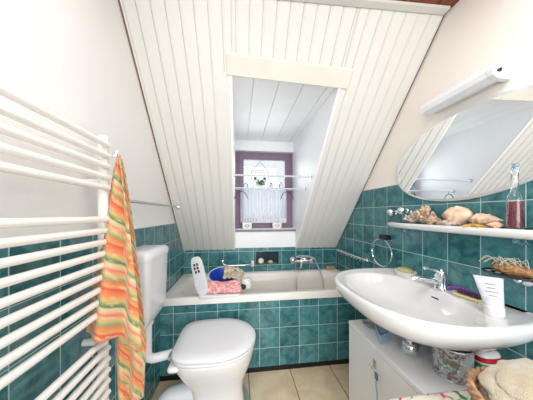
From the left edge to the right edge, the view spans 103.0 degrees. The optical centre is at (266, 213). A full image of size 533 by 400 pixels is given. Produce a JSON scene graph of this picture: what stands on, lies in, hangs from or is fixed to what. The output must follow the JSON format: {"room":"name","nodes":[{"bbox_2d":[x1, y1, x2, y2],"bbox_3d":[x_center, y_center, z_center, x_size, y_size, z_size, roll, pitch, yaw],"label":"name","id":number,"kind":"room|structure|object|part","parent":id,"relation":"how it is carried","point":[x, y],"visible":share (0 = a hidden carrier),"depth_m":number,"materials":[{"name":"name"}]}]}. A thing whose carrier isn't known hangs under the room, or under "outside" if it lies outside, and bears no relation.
{"room":"bathroom","nodes":[
{"label":"bathroom","id":0,"kind":"room"},
{"bbox_2d":[0,0,182,399],"bbox_3d":[-0.737,0.043,0.901,0.120,2.385,3.077,0,0,-7],"label":"wall","id":1,"kind":"structure","parent":0,"point":[73,59],"depth_m":0.70,"materials":[{"name":"white paint"}]},
{"bbox_2d":[0,83,117,399],"bbox_3d":[-0.574,0.270,0.508,0.100,1.110,0.589,0,0,-7],"label":"towel radiator","id":2,"kind":"object","parent":1,"relation":"attached to","point":[102,359],"visible":0.88,"depth_m":0.54,"materials":[{"name":"white metal"}]},
{"bbox_3d":[-0.594,0.270,0.772,0.034,1.110,0.034,0,0,-7],"label":"post","id":3,"kind":"part","parent":2,"relation":"part of","materials":[{"name":"white metal"}]},
{"bbox_2d":[86,154,145,399],"bbox_3d":[-0.520,0.244,0.761,0.180,0.943,0.160,0,0,-7],"label":"bath towel","id":4,"kind":"object","parent":2,"relation":"hanging from","point":[120,314],"visible":0.98,"depth_m":0.76,"materials":[{"name":"multicoloured fabric"}]},
{"bbox_2d":[118,0,183,251],"bbox_3d":[-0.760,-0.334,1.542,0.008,1.433,1.194,0,0,-7],"label":"trim","id":5,"kind":"structure","parent":1,"relation":"attached to","point":[118,0],"depth_m":1.25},
{"bbox_2d":[136,245,168,329],"bbox_3d":[-0.634,0.376,1.139,0.143,0.394,0.333,0,0,-7],"label":"toilet cistern","id":6,"kind":"object","parent":1,"relation":"attached to","point":[152,259],"visible":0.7,"depth_m":1.05,"materials":[{"name":"white plastic"}]},
{"bbox_3d":[-0.632,0.203,1.120,0.143,0.048,0.294,0,0,-7],"label":"lid","id":7,"kind":"part","parent":6,"relation":"part of","materials":[{"name":"white plastic"}]},
{"bbox_2d":[145,319,172,363],"bbox_3d":[-0.574,0.668,1.163,0.203,0.287,0.067,0,0,-27],"label":"pipe","id":8,"kind":"object","parent":6,"relation":"attached to","point":[151,357],"visible":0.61,"depth_m":1.12,"materials":[{"name":"white plastic"}]},
{"bbox_2d":[120,0,184,251],"bbox_3d":[-0.752,-0.338,1.543,0.014,1.432,1.194,0,0,-7],"label":"trim","id":9,"kind":"structure","parent":1,"relation":"attached to","point":[121,1],"depth_m":1.27,"materials":[{"name":"white wood"}]},
{"bbox_2d":[130,200,180,208],"bbox_3d":[-0.702,-0.060,1.345,0.064,0.040,0.888,0,0,-7],"label":"towel rail","id":10,"kind":"object","parent":1,"relation":"attached to","point":[177,206],"visible":0.46,"depth_m":1.25,"materials":[{"name":"silver metal"}]},
{"bbox_2d":[288,0,450,14],"bbox_3d":[0.122,-1.043,1.012,1.615,0.014,0.038,0,0,-5],"label":"trim","id":11,"kind":"structure","parent":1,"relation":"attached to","point":[395,5],"depth_m":1.05,"materials":[{"name":"white wood"}]},
{"bbox_2d":[224,73,234,241],"bbox_3d":[-0.303,-0.233,1.830,0.050,1.189,1.253,0,0,-7],"label":"wall","id":12,"kind":"structure","parent":0,"point":[224,73],"depth_m":1.57,"materials":[{"name":"white paint"}]},
{"bbox_2d":[234,186,305,190],"bbox_3d":[0.038,-0.229,1.901,0.643,0.032,0.032,0,0,-7],"label":"curtain rod","id":13,"kind":"object","parent":12,"relation":"attached to","point":[235,187],"visible":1,"depth_m":1.89,"materials":[{"name":"silver metal"}]},
{"bbox_3d":[0.038,-0.229,1.901,0.643,0.012,0.012,0,0,-7],"label":"rod","id":14,"kind":"part","parent":13,"relation":"part of","materials":[{"name":"white metal"}]},
{"bbox_2d":[234,173,311,178],"bbox_3d":[0.059,-0.313,1.742,0.643,0.032,0.032,0,0,-7],"label":"curtain rod","id":15,"kind":"object","parent":12,"relation":"attached to","point":[310,176],"visible":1,"depth_m":1.74,"materials":[{"name":"silver metal"}]},
{"bbox_3d":[0.059,-0.313,1.742,0.643,0.014,0.014,0,0,-7],"label":"rod","id":16,"kind":"part","parent":15,"relation":"part of","materials":[{"name":"white metal"}]},
{"bbox_3d":[-0.013,-0.276,2.295,0.643,0.006,0.045,0,0,-7],"label":"glass shelf","id":17,"kind":"object","parent":12,"relation":"attached to","visible":0},
{"bbox_2d":[256,180,265,187],"bbox_3d":[-0.061,-0.325,2.288,0.132,0.091,0.065,0,0,-7],"label":"potted plant","id":18,"kind":"object","parent":17,"relation":"on","point":[260,182],"visible":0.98,"depth_m":2.27,"materials":[{"name":"green plant"}]},
{"bbox_2d":[151,363,348,399],"bbox_3d":[0.141,1.210,0.914,1.865,0.050,2.877,0,0,-7],"label":"floor","id":19,"kind":"structure","parent":0,"point":[328,382],"depth_m":1.47,"materials":[{"name":"beige tile"}]},
{"bbox_2d":[158,318,255,399],"bbox_3d":[-0.361,0.955,1.249,0.595,0.483,0.428,0,0,-7],"label":"toilet","id":20,"kind":"object","parent":19,"relation":"on","point":[211,357],"visible":1,"depth_m":1.15,"materials":[{"name":"white ceramic"}]},
{"bbox_3d":[-0.291,0.728,1.258,0.454,0.029,0.428,0,0,-7],"label":"lid","id":21,"kind":"part","parent":20,"relation":"part of","materials":[{"name":"white plastic"}]},
{"bbox_3d":[-0.290,0.753,1.258,0.444,0.017,0.420,0,0,-7],"label":"seat","id":22,"kind":"part","parent":20,"relation":"part of","materials":[{"name":"white plastic"}]},
{"bbox_3d":[-0.292,0.974,1.258,0.435,0.422,0.410,0,0,-7],"label":"bowl","id":23,"kind":"part","parent":20,"relation":"part of","materials":[{"name":"white ceramic"}]},
{"bbox_2d":[242,384,249,399],"bbox_3d":[-0.377,1.175,1.232,0.570,0.019,0.580,0,0,-7],"label":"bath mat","id":24,"kind":"object","parent":19,"relation":"on","point":[245,392],"visible":0.13,"depth_m":1.38,"materials":[{"name":"fabric"}]},
{"bbox_2d":[160,268,367,380],"bbox_3d":[0.011,0.891,1.916,1.623,0.585,0.654,0,0,-7],"label":"bathtub","id":25,"kind":"object","parent":19,"relation":"on","point":[308,325],"visible":0.7,"depth_m":1.62,"materials":[{"name":"teal tile"}]},
{"bbox_2d":[191,256,239,297],"bbox_3d":[-0.375,0.453,1.581,0.357,0.290,0.137,0,0,-7],"label":"lift","id":26,"kind":"object","parent":25,"relation":"on","point":[199,276],"visible":0.95,"depth_m":1.53,"materials":[{"name":"white plastic"}]},
{"bbox_3d":[-0.486,0.450,1.542,0.123,0.283,0.044,0,0,12],"label":"backrest","id":27,"kind":"part","parent":26,"relation":"part of","materials":[{"name":"white plastic"}]},
{"bbox_2d":[208,266,239,281],"bbox_3d":[-0.349,0.543,1.744,0.256,0.168,0.246,0,0,-7],"label":"bowl","id":28,"kind":"object","parent":26,"relation":"on","point":[217,274],"visible":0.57,"depth_m":1.82,"materials":[{"name":"plastic"}]},
{"bbox_2d":[223,266,243,279],"bbox_3d":[-0.272,0.497,1.765,0.172,0.092,0.216,0,0,-7],"label":"sponge","id":29,"kind":"object","parent":28,"relation":"on","point":[229,271],"visible":0.93,"depth_m":1.78,"materials":[{"name":"beige"}]},
{"bbox_2d":[207,280,241,293],"bbox_3d":[-0.318,0.543,1.584,0.267,0.076,0.088,0,0,-7],"label":"cloth","id":30,"kind":"object","parent":26,"relation":"on","point":[232,286],"visible":0.99,"depth_m":1.57,"materials":[{"name":"pink fabric"}]},
{"bbox_2d":[241,277,251,289],"bbox_3d":[-0.158,0.543,1.663,0.093,0.076,0.094,0,0,-7],"label":"pouch","id":31,"kind":"object","parent":26,"relation":"on","point":[246,282],"visible":0.94,"depth_m":1.64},
{"bbox_2d":[163,268,341,305],"bbox_3d":[0.011,0.809,1.916,1.623,0.421,0.654,0,0,-7],"label":"basin","id":32,"kind":"object","parent":25,"relation":"in","point":[269,288],"depth_m":1.67,"materials":[{"name":"beige ceramic"}]},
{"bbox_2d":[326,266,334,269],"bbox_3d":[0.687,0.581,2.282,0.100,0.036,0.044,0,0,-7],"label":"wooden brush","id":33,"kind":"object","parent":25,"relation":"on","point":[327,267],"visible":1,"depth_m":2.27,"materials":[{"name":"brown wood"}]},
{"bbox_2d":[349,319,479,399],"bbox_3d":[0.732,0.912,1.043,0.416,0.545,0.530,0,0,-7],"label":"base cabinet","id":34,"kind":"object","parent":19,"relation":"on","point":[400,374],"visible":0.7,"depth_m":0.99,"materials":[{"name":"white paint"}]},
{"bbox_2d":[362,319,374,327],"bbox_3d":[0.584,0.629,1.215,0.066,0.021,0.066,0,0,-7],"label":"glass dish","id":35,"kind":"object","parent":34,"relation":"on","point":[368,323],"visible":0.95,"depth_m":1.22,"materials":[{"name":"glass"}]},
{"bbox_2d":[369,361,377,399],"bbox_3d":[0.516,0.786,1.006,0.025,0.139,0.066,0,0,0],"label":"key","id":36,"kind":"object","parent":34,"relation":"hanging from","point":[376,374],"visible":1,"depth_m":0.98,"materials":[{"name":"silver metal"}]},
{"bbox_2d":[375,324,389,343],"bbox_3d":[0.603,0.614,1.094,0.061,0.050,0.138,0,0,18],"label":"box","id":37,"kind":"object","parent":34,"relation":"on","point":[383,335],"visible":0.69,"depth_m":1.07,"materials":[{"name":"blue cardboard"}]},
{"bbox_3d":[0.537,0.916,1.018,0.016,0.498,0.522,0,0,-7],"label":"door","id":38,"kind":"part","parent":34,"relation":"part of","materials":[{"name":"white paint"}]},
{"bbox_2d":[432,347,474,385],"bbox_3d":[0.742,0.578,0.848,0.133,0.123,0.133,0,0,-7],"label":"tin","id":39,"kind":"object","parent":34,"relation":"on","point":[452,366],"visible":0.56,"depth_m":0.80,"materials":[{"name":"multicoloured metal"}]},
{"bbox_2d":[474,350,500,368],"bbox_3d":[0.883,0.582,0.851,0.098,0.116,0.062,0,0,-7],"label":"plastic bottle","id":40,"kind":"object","parent":34,"relation":"on","point":[481,358],"visible":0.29,"depth_m":0.83,"materials":[{"name":"white plastic"}]},
{"bbox_3d":[0.702,0.907,0.575,0.540,0.555,0.320,0,0,-7],"label":"laundry hamper","id":41,"kind":"object","parent":19,"relation":"on","visible":0},
{"bbox_2d":[389,390,470,399],"bbox_3d":[0.688,0.734,0.577,0.589,0.241,0.352,0,0,-7],"label":"floral cloth","id":42,"kind":"object","parent":41,"relation":"on","point":[455,394],"visible":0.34,"depth_m":0.71,"materials":[{"name":"multicoloured fabric"}]},
{"bbox_2d":[465,366,486,399],"bbox_3d":[0.681,0.540,0.522,0.284,0.142,0.284,0,0,-7],"label":"wicker basket","id":43,"kind":"object","parent":42,"relation":"on","point":[472,382],"visible":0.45,"depth_m":0.60,"materials":[{"name":"wicker"}]},
{"bbox_2d":[478,358,532,399],"bbox_3d":[0.691,0.487,0.523,0.260,0.168,0.237,0,0,-7],"label":"folded towel","id":44,"kind":"object","parent":43,"relation":"in","point":[512,379],"visible":1,"depth_m":0.55,"materials":[{"name":"beige fabric"}]},
{"bbox_2d":[183,247,335,273],"bbox_3d":[-0.038,0.770,2.291,1.645,0.830,0.100,0,0,-7],"label":"wall","id":45,"kind":"structure","parent":0,"point":[280,256],"depth_m":2.25,"materials":[{"name":"teal tile"}]},
{"bbox_2d":[220,259,253,266],"bbox_3d":[-0.299,0.504,2.163,0.347,0.082,0.084,0,0,-7],"label":"handle","id":46,"kind":"object","parent":45,"relation":"attached to","point":[221,260],"visible":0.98,"depth_m":2.15,"materials":[{"name":"silver metal"}]},
{"bbox_2d":[258,258,263,263],"bbox_3d":[-0.060,0.502,2.266,0.064,0.065,0.054,0,0,-7],"label":"soap","id":47,"kind":"object","parent":45,"relation":"in","point":[260,260],"visible":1,"depth_m":2.25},
{"bbox_2d":[290,257,313,267],"bbox_3d":[0.374,0.497,2.207,0.246,0.095,0.171,0,0,-7],"label":"mixer","id":48,"kind":"object","parent":45,"relation":"attached to","point":[301,260],"visible":0.81,"depth_m":2.22,"materials":[{"name":"silver metal"}]},
{"bbox_2d":[289,255,314,261],"bbox_3d":[0.374,0.461,2.200,0.280,0.064,0.066,0,0,-7],"label":"handset","id":49,"kind":"object","parent":48,"relation":"on","point":[292,259],"visible":1,"depth_m":2.20,"materials":[{"name":"silver metal"}]},
{"bbox_3d":[0.404,0.455,2.219,0.216,0.051,0.028,0,0,-10],"label":"handle","id":50,"kind":"part","parent":49,"relation":"part of","materials":[{"name":"silver metal"}]},
{"bbox_2d":[296,259,323,289],"bbox_3d":[0.439,0.737,2.143,0.301,0.538,0.200,0,0,-7],"label":"shower hose","id":51,"kind":"object","parent":48,"relation":"attached to","point":[314,259],"visible":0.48,"depth_m":2.17,"materials":[{"name":"grey metal"}]},
{"bbox_2d":[235,231,294,247],"bbox_3d":[-0.021,0.270,2.355,0.685,0.170,0.217,0,0,-7],"label":"wall","id":52,"kind":"structure","parent":0,"point":[271,238],"depth_m":2.25,"materials":[{"name":"white paint"}]},
{"bbox_2d":[235,228,294,229],"bbox_3d":[-0.014,0.160,2.302,0.643,0.006,0.148,0,0,-7],"label":"trim","id":53,"kind":"structure","parent":52,"relation":"attached to","point":[235,228],"depth_m":2.30,"materials":[{"name":"white paint"}]},
{"bbox_2d":[242,223,251,228],"bbox_3d":[-0.207,0.126,2.254,0.100,0.062,0.061,0,0,-7],"label":"ceramic pot","id":54,"kind":"object","parent":53,"relation":"on","point":[244,225],"visible":1,"depth_m":2.23,"materials":[{"name":"white ceramic"}]},
{"bbox_2d":[272,223,281,228],"bbox_3d":[0.111,0.126,2.295,0.100,0.062,0.061,0,0,-7],"label":"ceramic pot","id":55,"kind":"object","parent":53,"relation":"on","point":[274,225],"visible":1,"depth_m":2.27,"materials":[{"name":"white ceramic"}]},
{"bbox_2d":[235,229,295,231],"bbox_3d":[-0.020,0.174,2.349,0.643,0.022,0.235,0,0,-7],"label":"window sill","id":56,"kind":"structure","parent":52,"relation":"on","point":[261,230],"depth_m":2.23,"materials":[{"name":"white stone"}]},
{"bbox_2d":[224,71,334,141],"bbox_3d":[0.042,-0.817,1.874,0.745,0.040,1.253,0,0,-7],"label":"ceiling","id":57,"kind":"structure","parent":0,"point":[264,109],"depth_m":1.59,"materials":[{"name":"white paint"}]},
{"bbox_2d":[123,0,443,249],"bbox_3d":[0.048,-0.347,1.619,1.617,1.430,1.252,0,0,-7],"label":"ceiling","id":58,"kind":"structure","parent":0,"point":[181,47],"depth_m":1.25,"materials":[{"name":"white wood"}]},
{"bbox_2d":[292,88,337,246],"bbox_3d":[0.386,-0.233,1.919,0.050,1.189,1.253,0,0,-7],"label":"wall","id":59,"kind":"structure","parent":0,"point":[308,145],"depth_m":1.92,"materials":[{"name":"white paint"}]},
{"bbox_2d":[235,152,291,227],"bbox_3d":[-0.025,-0.261,2.387,0.645,0.852,0.120,0,0,-7],"label":"window","id":60,"kind":"structure","parent":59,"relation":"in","point":[240,157],"depth_m":2.37,"materials":[{"name":"purple wood"}]},
{"bbox_2d":[251,162,265,179],"bbox_3d":[-0.071,-0.511,2.295,0.184,0.287,0.032,0,0,-7],"label":"hanging ornament","id":61,"kind":"object","parent":60,"relation":"hanging from","point":[255,178],"visible":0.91,"depth_m":2.29,"materials":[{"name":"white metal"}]},
{"bbox_2d":[236,189,286,222],"bbox_3d":[-0.017,-0.087,2.325,0.643,0.368,0.029,0,0,-7],"label":"lace curtain","id":62,"kind":"object","parent":60,"relation":"hanging from","point":[261,205],"visible":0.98,"depth_m":2.33,"materials":[{"name":"white fabric"}]},
{"bbox_2d":[235,140,293,153],"bbox_3d":[-0.026,-0.743,2.397,0.645,0.111,0.160,0,0,-7],"label":"wall","id":63,"kind":"structure","parent":59,"relation":"attached to","point":[240,145],"depth_m":2.32,"materials":[{"name":"white paint"}]},
{"bbox_2d":[230,75,339,249],"bbox_3d":[0.058,-0.220,1.746,0.669,1.183,1.003,0,0,-7],"label":"trim","id":64,"kind":"structure","parent":59,"relation":"attached to","point":[338,90],"depth_m":1.55,"materials":[{"name":"white paint"}]},
{"bbox_2d":[226,52,352,88],"bbox_3d":[0.140,-0.821,1.223,0.728,0.108,0.062,0,0,-7],"label":"trim","id":65,"kind":"structure","parent":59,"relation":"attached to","point":[242,65],"depth_m":1.22,"materials":[{"name":"beige wood"}]},
{"bbox_2d":[190,14,444,249],"bbox_3d":[0.052,-0.454,1.599,1.725,1.814,1.457,0,0,-7],"label":"trim","id":66,"kind":"structure","parent":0,"point":[444,14],"depth_m":1.36,"materials":[{"name":"wood"}]},
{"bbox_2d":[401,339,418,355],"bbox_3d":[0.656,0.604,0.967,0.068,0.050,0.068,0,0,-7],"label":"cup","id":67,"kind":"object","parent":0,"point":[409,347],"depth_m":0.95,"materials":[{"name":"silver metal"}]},
{"bbox_2d":[396,0,458,13],"bbox_3d":[0.223,-1.080,0.281,1.725,0.060,1.600,0,0,-7],"label":"ceiling","id":68,"kind":"structure","parent":0,"point":[451,3],"depth_m":1.05,"materials":[{"name":"red wood"}]},
{"bbox_2d":[336,0,532,359],"bbox_3d":[0.994,0.043,1.126,0.120,2.385,3.077,0,0,-7],"label":"wall","id":69,"kind":"structure","parent":0,"point":[472,35],"depth_m":1.07,"materials":[{"name":"beige paint"}]},
{"bbox_2d":[336,249,368,262],"bbox_3d":[0.792,0.390,2.009,0.050,0.040,0.520,0,0,-7],"label":"grab rail","id":70,"kind":"object","parent":69,"relation":"attached to","point":[366,260],"visible":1,"depth_m":1.92,"materials":[{"name":"silver metal"}]},
{"bbox_2d":[371,234,392,266],"bbox_3d":[0.853,0.267,1.548,0.049,0.231,0.225,0,0,-7],"label":"towel ring","id":71,"kind":"object","parent":69,"relation":"attached to","point":[384,237],"visible":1,"depth_m":1.50,"materials":[{"name":"silver metal"}]},
{"bbox_2d":[387,209,397,215],"bbox_3d":[0.855,-0.011,1.440,0.073,0.048,0.048,0,0,-7],"label":"handle","id":72,"kind":"object","parent":69,"relation":"attached to","point":[390,212],"visible":0.95,"depth_m":1.43,"materials":[{"name":"silver metal"}]},
{"bbox_2d":[397,207,409,213],"bbox_3d":[0.867,-0.021,1.345,0.073,0.048,0.048,0,0,-7],"label":"handle","id":73,"kind":"object","parent":69,"relation":"attached to","point":[401,210],"visible":1,"depth_m":1.33,"materials":[{"name":"silver metal"}]},
{"bbox_2d":[334,266,532,350],"bbox_3d":[0.660,0.399,1.044,0.562,0.282,0.772,0,0,-7],"label":"washbasin","id":74,"kind":"object","parent":69,"relation":"attached to","point":[420,309],"visible":0.98,"depth_m":0.88,"materials":[{"name":"white ceramic"}]},
{"bbox_2d":[394,268,416,278],"bbox_3d":[0.829,0.355,1.267,0.092,0.033,0.132,0,0,-7],"label":"soap tray","id":75,"kind":"object","parent":74,"relation":"on","point":[401,274],"visible":0.71,"depth_m":1.23,"materials":[{"name":"white ceramic"}]},
{"bbox_2d":[397,267,413,273],"bbox_3d":[0.829,0.341,1.267,0.062,0.034,0.096,0,0,-7],"label":"soap bar","id":76,"kind":"object","parent":75,"relation":"on","point":[401,269],"visible":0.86,"depth_m":1.24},
{"bbox_2d":[401,339,428,355],"bbox_3d":[0.786,0.577,0.977,0.328,0.104,0.068,0,0,-4],"label":"trap","id":77,"kind":"object","parent":74,"relation":"attached to","point":[409,347],"visible":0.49,"depth_m":0.95,"materials":[{"name":"silver metal"}]},
{"bbox_2d":[410,266,448,290],"bbox_3d":[0.809,0.315,1.049,0.170,0.116,0.072,0,0,-7],"label":"tap","id":78,"kind":"object","parent":74,"relation":"on","point":[440,279],"depth_m":1.04,"materials":[{"name":"silver metal"}]},
{"bbox_2d":[447,286,482,304],"bbox_3d":[0.868,0.348,0.932,0.037,0.049,0.132,0,0,-16],"label":"brush","id":79,"kind":"object","parent":74,"relation":"on","point":[462,292],"visible":0.99,"depth_m":0.92,"materials":[{"name":"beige plastic"}]},
{"bbox_2d":[473,275,505,318],"bbox_3d":[0.834,0.303,0.788,0.059,0.137,0.076,0,0,-7],"label":"tube","id":80,"kind":"object","parent":74,"relation":"on","point":[491,289],"visible":1,"depth_m":0.78,"materials":[{"name":"white plastic"}]},
{"bbox_2d":[387,222,532,245],"bbox_3d":[0.880,0.085,1.017,0.134,0.064,0.948,0,0,-7],"label":"wall shelf","id":81,"kind":"object","parent":69,"relation":"attached to","point":[502,232],"visible":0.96,"depth_m":0.86,"materials":[{"name":"white ceramic"}]},
{"bbox_2d":[403,211,417,222],"bbox_3d":[0.856,0.016,1.239,0.074,0.073,0.081,0,0,-31],"label":"branching coral","id":82,"kind":"object","parent":81,"relation":"on","point":[413,219],"visible":0.75,"depth_m":1.23},
{"bbox_2d":[415,205,435,222],"bbox_3d":[0.853,0.002,1.137,0.088,0.098,0.085,0,0,14],"label":"branching coral","id":83,"kind":"object","parent":81,"relation":"on","point":[423,213],"visible":0.84,"depth_m":1.13},
{"bbox_2d":[425,216,440,224],"bbox_3d":[0.846,0.032,1.073,0.068,0.047,0.073,0,0,22],"label":"chunk","id":84,"kind":"object","parent":81,"relation":"on","point":[431,219],"visible":0.81,"depth_m":1.06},
{"bbox_2d":[441,206,472,224],"bbox_3d":[0.898,0.009,1.001,0.104,0.096,0.145,0,0,35],"label":"conch shell","id":85,"kind":"object","parent":81,"relation":"on","point":[459,214],"visible":0.89,"depth_m":0.95,"materials":[{"name":"beige"}]},
{"bbox_2d":[461,223,486,227],"bbox_3d":[0.858,0.048,0.886,0.067,0.018,0.083,0,0,-7],"label":"starfish","id":86,"kind":"object","parent":81,"relation":"on","point":[472,224],"visible":0.94,"depth_m":0.87,"materials":[{"name":"yellow"}]},
{"bbox_2d":[468,213,504,226],"bbox_3d":[0.909,0.027,0.879,0.065,0.060,0.140,0,0,-7],"label":"conch shell","id":87,"kind":"object","parent":81,"relation":"on","point":[478,218],"visible":0.83,"depth_m":0.87,"materials":[{"name":"beige"}]},
{"bbox_2d":[486,221,503,227],"bbox_3d":[0.882,0.043,0.820,0.029,0.028,0.050,0,0,-7],"label":"conch shell","id":88,"kind":"object","parent":81,"relation":"on","point":[496,224],"visible":0.97,"depth_m":0.81,"materials":[{"name":"beige"}]},
{"bbox_2d":[506,163,524,228],"bbox_3d":[0.899,-0.064,0.767,0.045,0.238,0.045,0,0,-7],"label":"glass bottle","id":89,"kind":"object","parent":81,"relation":"on","point":[515,202],"visible":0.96,"depth_m":0.76,"materials":[{"name":"red glass"}]},
{"bbox_3d":[0.849,0.054,0.982,0.033,0.005,0.130,0,0,-7],"label":"dish","id":90,"kind":"object","parent":81,"relation":"on","visible":0},
{"bbox_2d":[434,220,459,225],"bbox_3d":[0.844,0.042,0.993,0.052,0.028,0.130,0,0,-7],"label":"pile","id":91,"kind":"object","parent":90,"relation":"on","point":[443,222],"visible":0.9,"depth_m":0.98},
{"bbox_2d":[396,85,532,200],"bbox_3d":[0.938,-0.285,1.029,0.012,0.440,0.842,0,0,-7],"label":"oval mirror","id":92,"kind":"object","parent":69,"relation":"attached to","point":[470,153],"visible":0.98,"depth_m":0.96,"materials":[{"name":"clear glass"}]},
{"bbox_2d":[420,61,510,115],"bbox_3d":[0.906,-0.569,0.998,0.090,0.064,0.334,0,0,-7],"label":"wall lamp","id":93,"kind":"object","parent":69,"relation":"attached to","point":[495,72],"visible":1,"depth_m":0.93,"materials":[{"name":"white plastic"}]},
{"bbox_2d":[481,267,532,285],"bbox_3d":[0.914,0.243,0.779,0.128,0.048,0.199,0,0,-7],"label":"soap dish","id":94,"kind":"object","parent":69,"relation":"attached to","point":[525,281],"visible":0.75,"depth_m":0.78,"materials":[{"name":"metal"}]},
{"bbox_2d":[489,262,532,277],"bbox_3d":[0.911,0.206,0.786,0.077,0.042,0.155,0,0,-7],"label":"loofah","id":95,"kind":"object","parent":94,"relation":"in","point":[512,270],"visible":0.98,"depth_m":0.77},
{"bbox_2d":[479,255,529,269],"bbox_3d":[0.906,0.180,0.805,0.066,0.041,0.141,0,0,-7],"label":"wire scourer","id":96,"kind":"object","parent":95,"relation":"on","point":[512,259],"visible":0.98,"depth_m":0.79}
]}

